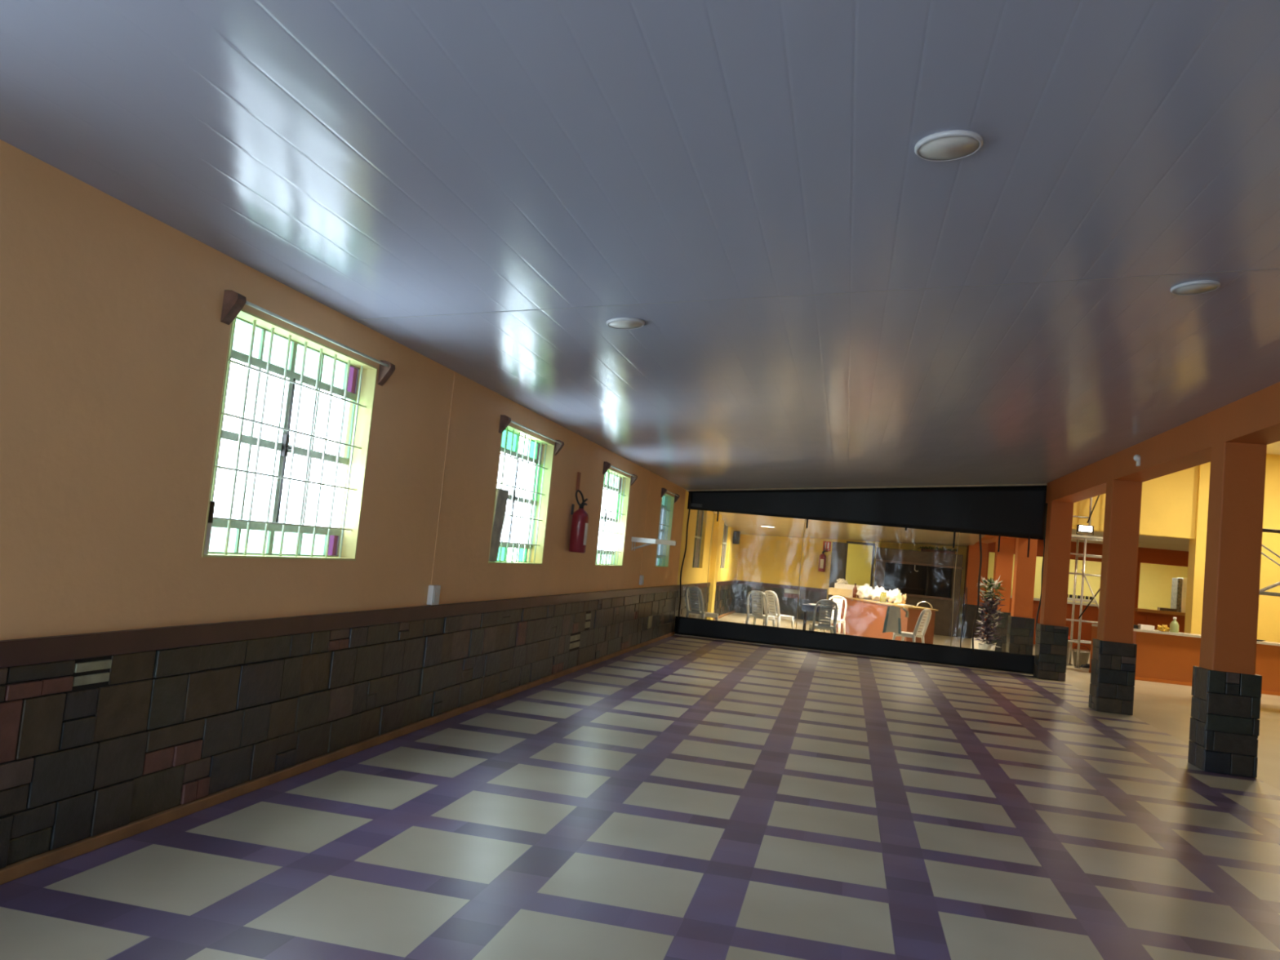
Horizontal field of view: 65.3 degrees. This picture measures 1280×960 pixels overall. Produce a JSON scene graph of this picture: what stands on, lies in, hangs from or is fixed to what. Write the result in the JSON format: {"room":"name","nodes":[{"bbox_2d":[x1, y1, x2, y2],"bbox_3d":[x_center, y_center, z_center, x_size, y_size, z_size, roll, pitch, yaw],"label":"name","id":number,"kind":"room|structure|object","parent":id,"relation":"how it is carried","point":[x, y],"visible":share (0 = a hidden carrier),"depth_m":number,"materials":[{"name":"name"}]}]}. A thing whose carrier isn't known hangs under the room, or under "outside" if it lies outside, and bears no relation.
{"room":"community hall","nodes":[
{"label":"community hall","id":0,"kind":"room"},
{"bbox_2d":[0,139,739,640],"bbox_3d":[-0.652,0.780,12.518,0.160,3.100,34.900,5,-4,12],"label":"wall","id":1,"kind":"structure","parent":0,"point":[114,340],"depth_m":4.65,"materials":[{"name":"orange paint"}]},
{"bbox_2d":[201,309,377,560],"bbox_3d":[-2.015,-0.184,5.752,0.164,1.265,1.580,5,-4,12],"label":"window","id":2,"kind":"structure","parent":1,"relation":"in","point":[259,342],"depth_m":5.79,"materials":[{"name":"beige paint"}]},
{"bbox_2d":[204,501,215,554],"bbox_3d":[-2.165,0.236,4.981,0.040,0.267,0.060,5,-4,12],"label":"stay","id":3,"kind":"object","parent":2,"relation":"attached to","point":[212,503],"visible":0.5,"depth_m":4.98,"materials":[{"name":"black metal"}]},
{"bbox_2d":[220,289,395,386],"bbox_3d":[-1.841,-0.777,5.775,0.080,0.160,1.760,5,-4,12],"label":"curtain rod","id":4,"kind":"object","parent":1,"relation":"attached to","point":[233,302],"visible":1,"depth_m":5.17,"materials":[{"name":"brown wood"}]},
{"bbox_2d":[0,610,734,884],"bbox_3d":[-0.698,2.300,12.388,0.045,0.055,34.300,5,-4,12],"label":"baseboard","id":5,"kind":"structure","parent":1,"relation":"attached to","point":[14,871],"depth_m":5.30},
{"bbox_2d":[0,583,826,868],"bbox_3d":[0.595,2.012,12.148,2.620,0.840,34.300,5,-4,12],"label":"wainscoting","id":6,"kind":"structure","parent":1,"relation":"attached to","point":[90,747],"depth_m":5.32,"materials":[{"name":"stone"}]},
{"bbox_2d":[0,580,826,667],"bbox_3d":[0.639,1.550,12.181,2.620,0.100,34.300,5,-4,12],"label":"trim","id":7,"kind":"structure","parent":1,"relation":"attached to","point":[32,651],"depth_m":5.30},
{"bbox_2d":[426,585,440,604],"bbox_3d":[-1.583,0.885,7.687,0.052,0.150,0.140,5,-4,12],"label":"wall outlet","id":8,"kind":"object","parent":1,"relation":"attached to","point":[433,592],"visible":1,"depth_m":7.63,"materials":[{"name":"white plastic"}]},
{"bbox_2d":[431,372,457,585],"bbox_3d":[-1.519,-0.016,7.756,0.004,1.660,0.044,5,-4,12],"label":"conduit","id":9,"kind":"object","parent":1,"relation":"attached to","point":[455,373],"visible":1,"depth_m":7.75,"materials":[{"name":"orange paint"}]},
{"bbox_2d":[488,424,554,564],"bbox_3d":[-1.201,0.177,9.708,0.164,1.265,1.610,5,-4,12],"label":"window","id":10,"kind":"structure","parent":1,"relation":"in","point":[540,452],"depth_m":10.06,"materials":[{"name":"beige paint"}]},
{"bbox_2d":[488,488,508,561],"bbox_3d":[-1.296,0.410,9.035,0.075,0.660,0.260,5,-4,12],"label":"wooden board","id":11,"kind":"object","parent":10,"relation":"on","point":[501,498],"visible":0.88,"depth_m":9.02,"materials":[{"name":"wood"}]},
{"bbox_2d":[498,414,564,455],"bbox_3d":[-1.027,-0.416,9.731,0.080,0.160,1.790,5,-4,12],"label":"curtain rod","id":12,"kind":"object","parent":1,"relation":"attached to","point":[504,420],"visible":1,"depth_m":9.19,"materials":[{"name":"brown wood"}]},
{"bbox_2d":[575,471,581,490],"bbox_3d":[-0.711,0.020,11.538,0.012,0.220,0.110,5,-4,12],"label":"wall plaque","id":13,"kind":"object","parent":1,"relation":"attached to","point":[579,473],"visible":0.82,"depth_m":11.51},
{"bbox_2d":[568,489,588,553],"bbox_3d":[-0.676,0.468,11.355,0.206,0.710,0.190,8,-5,-27],"label":"fire extinguisher","id":14,"kind":"object","parent":1,"relation":"attached to","point":[580,521],"visible":1,"depth_m":11.27,"materials":[{"name":"red metal"}]},
{"bbox_2d":[595,468,631,566],"bbox_3d":[-0.426,0.520,13.469,0.164,1.265,1.560,5,-4,12],"label":"window","id":15,"kind":"structure","parent":1,"relation":"in","point":[619,483],"depth_m":13.85,"materials":[{"name":"glass"}]},
{"bbox_2d":[602,461,637,485],"bbox_3d":[-0.252,-0.073,13.492,0.080,0.160,1.740,5,-4,12],"label":"curtain rod","id":16,"kind":"object","parent":1,"relation":"attached to","point":[606,465],"visible":1,"depth_m":13.00,"materials":[{"name":"brown wood"}]},
{"bbox_2d":[639,575,644,585],"bbox_3d":[0.027,1.551,15.485,0.052,0.150,0.140,5,-4,12],"label":"wall outlet","id":17,"kind":"object","parent":1,"relation":"attached to","point":[642,577],"visible":1,"depth_m":15.42,"materials":[{"name":"white plastic"}]},
{"bbox_2d":[640,471,650,575],"bbox_3d":[0.088,0.673,15.553,0.004,1.615,0.044,5,-4,12],"label":"conduit","id":18,"kind":"object","parent":1,"relation":"attached to","point":[650,472],"visible":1,"depth_m":15.55,"materials":[{"name":"orange paint"}]},
{"bbox_2d":[631,537,676,551],"bbox_3d":[0.219,0.970,14.704,0.660,0.200,0.290,5,-4,12],"label":"wall shelf","id":19,"kind":"object","parent":1,"relation":"attached to","point":[650,541],"visible":1,"depth_m":14.58,"materials":[{"name":"white plastic"}]},
{"bbox_2d":[655,493,674,567],"bbox_3d":[0.359,0.868,17.283,0.164,1.265,1.220,5,-4,12],"label":"window","id":20,"kind":"structure","parent":1,"relation":"in","point":[667,500],"depth_m":17.69,"materials":[{"name":"green glass"}]},
{"bbox_2d":[661,488,679,502],"bbox_3d":[0.533,0.275,17.306,0.080,0.160,1.400,5,-4,12],"label":"curtain rod","id":21,"kind":"object","parent":1,"relation":"attached to","point":[664,491],"visible":1,"depth_m":16.92,"materials":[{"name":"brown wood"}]},
{"bbox_2d":[692,510,703,567],"bbox_3d":[1.174,1.240,21.402,0.093,1.265,1.450,5,-4,12],"label":"window","id":22,"kind":"structure","parent":1,"relation":"in","point":[698,536],"depth_m":21.80,"materials":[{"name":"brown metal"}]},
{"bbox_2d":[706,513,722,620],"bbox_3d":[1.751,2.002,23.571,0.120,2.700,0.450,5,-4,12],"label":"trim","id":23,"kind":"structure","parent":1,"relation":"attached to","point":[717,525],"depth_m":23.38,"materials":[{"name":"yellow paint"}]},
{"bbox_2d":[720,524,728,568],"bbox_3d":[2.123,1.661,26.011,0.093,1.265,1.500,5,-4,12],"label":"window","id":24,"kind":"structure","parent":1,"relation":"in","point":[726,528],"depth_m":26.49,"materials":[{"name":"yellow glass"}]},
{"bbox_2d":[733,530,740,544],"bbox_3d":[2.639,1.574,27.307,0.170,0.350,0.220,5,-4,12],"label":"wall speaker","id":25,"kind":"object","parent":1,"relation":"attached to","point":[736,535],"visible":1,"depth_m":27.20,"materials":[{"name":"black plastic"}]},
{"bbox_2d":[0,0,1279,489],"bbox_3d":[1.510,-1.018,6.752,6.770,0.816,24.200,5,-4,12],"label":"ceiling","id":26,"kind":"structure","parent":0,"point":[368,159],"depth_m":4.14,"materials":[{"name":"grey plastic"}]},
{"bbox_2d":[606,317,644,329],"bbox_3d":[-0.090,-0.981,6.258,0.240,0.044,0.240,5,-4,12],"label":"ceiling light","id":27,"kind":"object","parent":26,"relation":"attached to","point":[625,323],"visible":1,"depth_m":6.24,"materials":[{"name":"grey plastic"}]},
{"bbox_2d":[608,320,642,328],"bbox_3d":[-0.090,-0.980,6.258,0.218,0.036,0.217,5,-4,12],"label":"diffuser","id":28,"kind":"object","parent":27,"relation":"attached to","point":[613,324],"depth_m":6.26,"materials":[{"name":"white plastic"}]},
{"bbox_2d":[355,268,1279,319],"bbox_3d":[1.405,-1.058,5.547,6.460,0.648,0.010,5,-4,12],"label":"trim","id":29,"kind":"structure","parent":26,"relation":"attached to","point":[1274,268],"depth_m":5.61,"materials":[{"name":"grey"}]},
{"bbox_2d":[674,483,1047,675],"bbox_3d":[3.965,1.490,18.300,6.490,3.392,0.094,5,-4,12],"label":"frame","id":30,"kind":"object","parent":26,"relation":"hanging from","point":[1009,510],"visible":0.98,"depth_m":18.19,"materials":[{"name":"black plastic"}]},
{"bbox_2d":[914,129,982,161],"bbox_3d":[1.127,-1.219,3.651,0.240,0.044,0.240,5,-4,12],"label":"ceiling light","id":31,"kind":"object","parent":26,"relation":"attached to","point":[954,144],"visible":1,"depth_m":3.63,"materials":[{"name":"grey plastic"}]},
{"bbox_2d":[918,135,979,159],"bbox_3d":[1.127,-1.219,3.651,0.218,0.036,0.217,5,-4,12],"label":"diffuser","id":32,"kind":"object","parent":31,"relation":"attached to","point":[930,147],"depth_m":3.64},
{"bbox_2d":[1170,280,1220,295],"bbox_3d":[3.041,-1.053,5.477,0.240,0.044,0.240,5,-4,12],"label":"ceiling light","id":33,"kind":"object","parent":26,"relation":"attached to","point":[1194,287],"visible":1,"depth_m":5.45,"materials":[{"name":"grey plastic"}]},
{"bbox_2d":[1173,284,1217,294],"bbox_3d":[3.041,-1.053,5.476,0.218,0.036,0.217,5,-4,12],"label":"diffuser","id":34,"kind":"object","parent":33,"relation":"attached to","point":[1180,289],"depth_m":5.47,"materials":[{"name":"white plastic"}]},
{"bbox_2d":[0,612,1279,959],"bbox_3d":[6.150,3.092,12.443,14.100,0.200,37.900,5,-4,12],"label":"floor","id":35,"kind":"structure","parent":0,"point":[674,797],"depth_m":5.46,"materials":[{"name":"beige tile"}]},
{"bbox_2d":[684,586,718,620],"bbox_3d":[1.191,2.552,19.568,0.635,0.940,0.510,9,-6,-43],"label":"plastic chair","id":36,"kind":"object","parent":35,"relation":"on","point":[693,611],"visible":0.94,"depth_m":19.44,"materials":[{"name":"white plastic"}]},
{"bbox_2d":[745,590,774,626],"bbox_3d":[2.478,2.750,20.611,0.510,0.940,0.635,3,-5,29],"label":"plastic chair","id":37,"kind":"object","parent":35,"relation":"on","point":[756,615],"visible":0.9,"depth_m":20.46,"materials":[{"name":"white plastic"}]},
{"bbox_2d":[762,590,794,628],"bbox_3d":[2.943,2.851,21.389,0.635,0.940,0.510,8,-5,-35],"label":"plastic chair","id":38,"kind":"object","parent":35,"relation":"on","point":[774,595],"visible":0.77,"depth_m":21.26,"materials":[{"name":"white plastic"}]},
{"bbox_2d":[802,606,838,630],"bbox_3d":[3.714,2.978,20.695,0.700,0.730,0.700,5,-4,12],"label":"table","id":39,"kind":"object","parent":35,"relation":"on","point":[833,608],"visible":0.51,"depth_m":20.45,"materials":[{"name":"metal"}]},
{"bbox_2d":[801,603,820,612],"bbox_3d":[3.609,2.643,20.603,0.520,0.122,0.480,5,-4,12],"label":"folded cloth","id":40,"kind":"object","parent":39,"relation":"on","point":[809,607],"visible":0.79,"depth_m":20.40,"materials":[{"name":"grey fabric"}]},
{"bbox_2d":[808,599,838,633],"bbox_3d":[3.487,2.734,19.019,0.510,0.940,0.635,5,-4,3],"label":"plastic chair","id":41,"kind":"object","parent":35,"relation":"on","point":[826,626],"visible":0.83,"depth_m":18.83,"materials":[{"name":"grey plastic"}]},
{"bbox_2d":[817,595,847,634],"bbox_3d":[4.272,3.027,22.063,0.510,0.940,0.635,4,-5,26],"label":"plastic chair","id":42,"kind":"object","parent":35,"relation":"on","point":[839,621],"visible":0.52,"depth_m":22.18,"materials":[{"name":"white plastic"}]},
{"bbox_2d":[831,595,937,644],"bbox_3d":[5.440,3.209,22.731,0.670,0.890,4.263,6,-4,-10],"label":"table","id":43,"kind":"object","parent":35,"relation":"on","point":[864,617],"depth_m":22.24,"materials":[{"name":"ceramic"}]},
{"bbox_2d":[828,587,857,597],"bbox_3d":[5.103,2.778,24.627,0.850,0.170,0.500,4,-4,18],"label":"cardboard box","id":44,"kind":"object","parent":43,"relation":"on","point":[832,591],"visible":0.54,"depth_m":24.43,"materials":[{"name":"beige cardboard"}]},
{"bbox_2d":[834,582,858,590],"bbox_3d":[5.117,2.632,24.638,0.600,0.120,0.400,5,-4,6],"label":"box","id":45,"kind":"object","parent":44,"relation":"on","point":[844,586],"visible":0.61,"depth_m":24.45,"materials":[{"name":"white cardboard"}]},
{"bbox_2d":[836,578,848,583],"bbox_3d":[5.020,2.512,24.848,0.258,0.125,0.283,7,-4,-25],"label":"paper napkins","id":46,"kind":"object","parent":45,"relation":"on","point":[839,580],"visible":0.98,"depth_m":24.77,"materials":[{"name":"white paper"}]},
{"bbox_2d":[852,583,857,598],"bbox_3d":[5.124,2.637,23.827,0.100,0.340,0.100,5,-4,12],"label":"bottle","id":47,"kind":"object","parent":43,"relation":"on","point":[855,588],"visible":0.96,"depth_m":23.79,"materials":[{"name":"brown glass"}]},
{"bbox_2d":[856,583,873,599],"bbox_3d":[5.281,2.607,23.427,0.426,0.370,0.457,5,-4,12],"label":"plastic bag","id":48,"kind":"object","parent":43,"relation":"on","point":[864,591],"visible":0.88,"depth_m":23.31,"materials":[{"name":"white plastic"}]},
{"bbox_2d":[869,585,888,601],"bbox_3d":[5.456,2.597,22.935,0.425,0.353,0.414,2,-5,42],"label":"plastic bag","id":49,"kind":"object","parent":43,"relation":"on","point":[874,594],"visible":0.77,"depth_m":22.82,"materials":[{"name":"white plastic"}]},
{"bbox_2d":[880,591,886,602],"bbox_3d":[5.394,2.603,22.168,0.140,0.225,0.138,5,-4,12],"label":"jar","id":50,"kind":"object","parent":43,"relation":"on","point":[883,595],"visible":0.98,"depth_m":22.11,"materials":[{"name":"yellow glass"}]},
{"bbox_2d":[832,595,937,611],"bbox_3d":[5.481,2.782,22.761,0.670,0.030,4.263,6,-4,-10],"label":"countertop","id":51,"kind":"structure","parent":43,"relation":"on","point":[851,597],"depth_m":21.76,"materials":[{"name":"brown wood"}]},
{"bbox_2d":[884,588,902,603],"bbox_3d":[5.688,2.591,22.433,0.386,0.337,0.424,5,-4,12],"label":"plastic bag","id":52,"kind":"object","parent":43,"relation":"on","point":[891,595],"visible":0.7,"depth_m":22.32,"materials":[{"name":"white plastic"}]},
{"bbox_2d":[893,590,906,604],"bbox_3d":[5.628,2.537,21.595,0.277,0.320,0.213,3,-5,27],"label":"plastic bag","id":53,"kind":"object","parent":43,"relation":"on","point":[900,600],"visible":0.91,"depth_m":21.52,"materials":[{"name":"beige plastic"}]},
{"bbox_2d":[897,604,913,606],"bbox_3d":[5.596,2.643,21.091,0.200,0.030,0.300,7,-4,-15],"label":"tray","id":54,"kind":"object","parent":43,"relation":"on","point":[904,605],"visible":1,"depth_m":20.97,"materials":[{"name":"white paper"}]},
{"bbox_2d":[892,608,931,643],"bbox_3d":[5.241,2.922,19.284,0.635,0.940,0.510,2,-5,39],"label":"plastic chair","id":55,"kind":"object","parent":35,"relation":"on","point":[925,623],"visible":0.88,"depth_m":19.17,"materials":[{"name":"white plastic"}]},
{"bbox_2d":[882,605,908,634],"bbox_3d":[4.888,2.674,19.102,0.464,0.534,0.158,5,-4,12],"label":"shirt","id":56,"kind":"object","parent":55,"relation":"on","point":[892,623],"visible":1,"depth_m":19.11,"materials":[{"name":"white fabric"}]},
{"bbox_2d":[873,546,963,636],"bbox_3d":[7.691,3.105,27.842,2.340,2.250,0.626,5,-4,12],"label":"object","id":57,"kind":"object","parent":35,"relation":"on","point":[923,576],"visible":0.73,"depth_m":27.77,"materials":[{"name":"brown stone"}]},
{"bbox_2d":[918,546,956,554],"bbox_3d":[8.277,1.929,27.785,1.140,0.184,0.357,5,-4,12],"label":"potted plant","id":58,"kind":"object","parent":57,"relation":"on","point":[935,550],"visible":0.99,"depth_m":27.74,"materials":[{"name":"green plant"}]},
{"bbox_2d":[971,637,988,648],"bbox_3d":[7.588,3.681,22.293,0.350,0.300,0.300,5,-4,12],"label":"carton","id":59,"kind":"object","parent":35,"relation":"on","point":[975,642],"visible":0.13,"depth_m":22.17,"materials":[{"name":"beige cardboard"}]},
{"bbox_2d":[973,576,1006,650],"bbox_3d":[7.029,2.756,20.131,0.622,1.725,0.613,5,-4,12],"label":"artificial plant","id":60,"kind":"object","parent":35,"relation":"on","point":[988,625],"visible":0.98,"depth_m":20.08,"materials":[{"name":"purple plastic"}]},
{"bbox_2d":[989,537,1014,652],"bbox_3d":[8.340,2.636,23.067,0.454,2.630,0.433,5,-4,12],"label":"pillar","id":61,"kind":"structure","parent":35,"relation":"on","point":[1003,559],"depth_m":22.91,"materials":[{"name":"orange paint"}]},
{"bbox_2d":[1005,537,1037,654],"bbox_3d":[7.768,2.382,20.286,0.456,2.630,0.434,5,-4,12],"label":"pillar","id":62,"kind":"structure","parent":35,"relation":"on","point":[1020,625],"depth_m":20.13,"materials":[{"name":"orange paint"}]},
{"bbox_2d":[1033,501,1073,681],"bbox_3d":[7.159,1.895,17.248,0.455,3.050,0.433,5,-4,12],"label":"pillar","id":63,"kind":"structure","parent":35,"relation":"on","point":[1051,639],"depth_m":17.09,"materials":[{"name":"orange paint"}]},
{"bbox_2d":[1066,635,1070,665],"bbox_3d":[8.773,3.514,20.840,0.318,0.654,0.280,5,-4,12],"label":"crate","id":64,"kind":"object","parent":35,"relation":"on","point":[1068,637],"visible":0.12,"depth_m":20.71,"materials":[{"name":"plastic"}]},
{"bbox_2d":[1072,644,1089,666],"bbox_3d":[9.128,3.643,20.698,0.338,0.444,0.330,5,-4,12],"label":"bucket","id":65,"kind":"object","parent":35,"relation":"on","point":[1083,655],"visible":0.73,"depth_m":20.58,"materials":[{"name":"grey plastic"}]},
{"bbox_2d":[1066,495,1102,668],"bbox_3d":[9.356,1.729,20.774,0.970,4.300,0.820,5,-4,12],"label":"scaffold","id":66,"kind":"object","parent":35,"relation":"on","point":[1077,537],"visible":0.43,"depth_m":20.48,"materials":[{"name":"metal"}]},
{"bbox_2d":[1075,524,1093,535],"bbox_3d":[9.214,1.045,20.691,0.334,0.221,0.082,5,-4,12],"label":"work lamp","id":67,"kind":"object","parent":66,"relation":"on","point":[1080,528],"visible":1,"depth_m":20.66,"materials":[{"name":"metal"}]},
{"bbox_2d":[1079,663,1089,668],"bbox_3d":[9.066,3.755,20.085,0.453,0.098,0.267,5,-4,12],"label":"coiled cable","id":68,"kind":"object","parent":35,"relation":"on","point":[1086,665],"visible":0.43,"depth_m":20.04,"materials":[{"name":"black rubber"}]},
{"bbox_2d":[1088,480,1142,715],"bbox_3d":[6.341,1.533,13.278,0.457,3.050,0.432,5,-4,12],"label":"pillar","id":69,"kind":"structure","parent":35,"relation":"on","point":[1113,660],"depth_m":13.12,"materials":[{"name":"orange paint"}]},
{"bbox_2d":[1170,577,1186,613],"bbox_3d":[14.888,3.789,27.365,0.560,2.200,0.550,5,-4,12],"label":"refrigerator","id":70,"kind":"object","parent":35,"relation":"on","point":[1179,585],"visible":0.33,"depth_m":27.21,"materials":[{"name":"white metal"}]},
{"bbox_2d":[1088,623,1279,695],"bbox_3d":[11.404,3.474,18.754,5.520,0.940,1.007,5,-4,12],"label":"countertop","id":71,"kind":"structure","parent":35,"relation":"on","point":[1164,657],"depth_m":18.61,"materials":[{"name":"orange laminate"}]},
{"bbox_2d":[1137,624,1154,631],"bbox_3d":[9.619,2.801,19.003,0.250,0.090,0.200,5,-4,12],"label":"pack","id":72,"kind":"object","parent":71,"relation":"on","point":[1145,627],"visible":1,"depth_m":18.91,"materials":[{"name":"white"}]},
{"bbox_2d":[1157,624,1169,631],"bbox_3d":[9.887,2.794,18.877,0.219,0.134,0.238,3,-5,26],"label":"snack bag","id":73,"kind":"object","parent":71,"relation":"on","point":[1163,628],"visible":1,"depth_m":18.84,"materials":[{"name":"yellow plastic"}]},
{"bbox_2d":[1168,617,1178,632],"bbox_3d":[10.147,2.750,18.980,0.160,0.290,0.158,5,-4,12],"label":"bottle","id":74,"kind":"object","parent":71,"relation":"on","point":[1174,625],"visible":0.99,"depth_m":18.92,"materials":[{"name":"green plastic"}]},
{"bbox_2d":[1187,441,1266,777],"bbox_3d":[5.539,1.177,9.375,0.454,3.050,0.434,5,-4,12],"label":"pillar","id":75,"kind":"structure","parent":35,"relation":"on","point":[1224,726],"depth_m":9.23,"materials":[{"name":"orange paint"}]},
{"bbox_2d":[1258,528,1279,596],"bbox_3d":[10.825,2.007,16.346,2.500,3.400,0.920,5,-4,12],"label":"scaffold","id":76,"kind":"object","parent":35,"relation":"on","point":[1262,592],"visible":0.02,"depth_m":16.15,"materials":[{"name":"metal"}]},
{"bbox_2d":[686,489,985,546],"bbox_3d":[4.952,0.774,23.618,6.771,1.218,10.410,5,-4,12],"label":"ceiling","id":77,"kind":"structure","parent":0,"point":[747,524],"depth_m":26.19,"materials":[{"name":"paint"}]},
{"bbox_2d":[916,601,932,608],"bbox_3d":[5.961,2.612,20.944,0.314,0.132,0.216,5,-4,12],"label":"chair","id":78,"kind":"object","parent":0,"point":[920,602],"visible":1,"depth_m":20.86,"materials":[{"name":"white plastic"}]},
{"bbox_2d":[736,533,1188,650],"bbox_3d":[9.482,2.859,27.974,13.500,3.100,0.300,5,-4,12],"label":"wall","id":79,"kind":"structure","parent":0,"point":[769,559],"depth_m":28.71,"materials":[{"name":"paint"}]},
{"bbox_2d":[817,546,828,572],"bbox_3d":[5.233,2.252,28.629,0.200,0.746,0.215,8,-5,-28],"label":"fire extinguisher","id":80,"kind":"object","parent":79,"relation":"attached to","point":[822,559],"visible":1,"depth_m":28.55,"materials":[{"name":"red metal"}]},
{"bbox_2d":[822,541,831,551],"bbox_3d":[5.375,1.905,28.745,0.220,0.280,0.016,5,-4,12],"label":"safety sign","id":81,"kind":"object","parent":79,"relation":"attached to","point":[827,544],"visible":1,"depth_m":28.74,"materials":[{"name":"red plastic"}]},
{"bbox_2d":[827,541,875,617],"bbox_3d":[6.029,2.946,28.621,1.190,2.360,0.410,5,-4,12],"label":"door frame","id":82,"kind":"structure","parent":79,"relation":"in","point":[839,550],"depth_m":28.58,"materials":[{"name":"grey wood"}]},
{"bbox_2d":[960,542,987,638],"bbox_3d":[9.233,3.052,27.623,0.490,2.620,0.450,5,-4,12],"label":"pillar","id":83,"kind":"structure","parent":79,"relation":"attached to","point":[973,555],"depth_m":27.43,"materials":[{"name":"orange paint"}]},
{"bbox_2d":[1146,615,1185,632],"bbox_3d":[14.072,4.070,26.749,0.950,0.800,0.030,5,-4,12],"label":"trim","id":84,"kind":"structure","parent":79,"relation":"attached to","point":[1153,620],"depth_m":26.77,"materials":[{"name":"orange paint"}]},
{"bbox_2d":[844,543,1187,609],"bbox_3d":[9.668,2.994,29.615,13.800,3.100,3.000,5,-4,12],"label":"wall","id":85,"kind":"structure","parent":0,"point":[1155,580],"depth_m":30.05,"materials":[{"name":"paint"}]},
{"bbox_2d":[1071,528,1189,551],"bbox_3d":[12.457,1.446,24.262,6.980,0.150,6.000,5,-4,12],"label":"beam","id":86,"kind":"structure","parent":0,"point":[1144,541],"depth_m":23.96,"materials":[{"name":"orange paint"}]},
{"bbox_2d":[1071,453,1279,642],"bbox_3d":[12.213,1.986,24.047,6.680,4.800,6.420,5,-4,12],"label":"wall","id":87,"kind":"structure","parent":0,"point":[1175,504],"depth_m":21.01,"materials":[{"name":"yellow paint"}]},
{"bbox_2d":[985,594,1098,606],"bbox_3d":[11.097,3.305,27.539,3.120,0.062,0.420,5,-4,12],"label":"sill","id":88,"kind":"structure","parent":87,"relation":"attached to","point":[1035,599],"depth_m":27.17,"materials":[{"name":"white paint"}]},
{"bbox_2d":[976,382,1279,543],"bbox_3d":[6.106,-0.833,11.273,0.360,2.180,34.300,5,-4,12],"label":"beam","id":89,"kind":"structure","parent":87,"relation":"attached to","point":[1254,418],"depth_m":10.77,"materials":[{"name":"orange paint"}]},
{"bbox_2d":[1133,454,1140,466],"bbox_3d":[6.017,-0.238,12.108,0.070,0.140,0.080,5,-4,12],"label":"sensor","id":90,"kind":"object","parent":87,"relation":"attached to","point":[1136,458],"visible":1,"depth_m":12.07,"materials":[{"name":"white plastic"}]},
{"bbox_2d":[1135,608,1185,616],"bbox_3d":[14.215,3.566,26.843,1.730,0.082,0.480,5,-4,12],"label":"sill","id":91,"kind":"structure","parent":87,"relation":"attached to","point":[1136,609],"depth_m":26.67,"materials":[{"name":"brown wood"}]},
{"bbox_2d":[1157,607,1177,612],"bbox_3d":[14.192,3.488,26.921,0.420,0.077,0.250,5,-4,12],"label":"tray","id":92,"kind":"object","parent":91,"relation":"on","point":[1158,608],"visible":0.9,"depth_m":26.80,"materials":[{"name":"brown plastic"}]},
{"bbox_2d":[1266,440,1279,454],"bbox_3d":[9.132,-1.973,7.525,7.040,0.170,28.600,5,-4,12],"label":"ceiling","id":93,"kind":"structure","parent":0,"point":[1273,448],"depth_m":20.18,"materials":[{"name":"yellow paint"}]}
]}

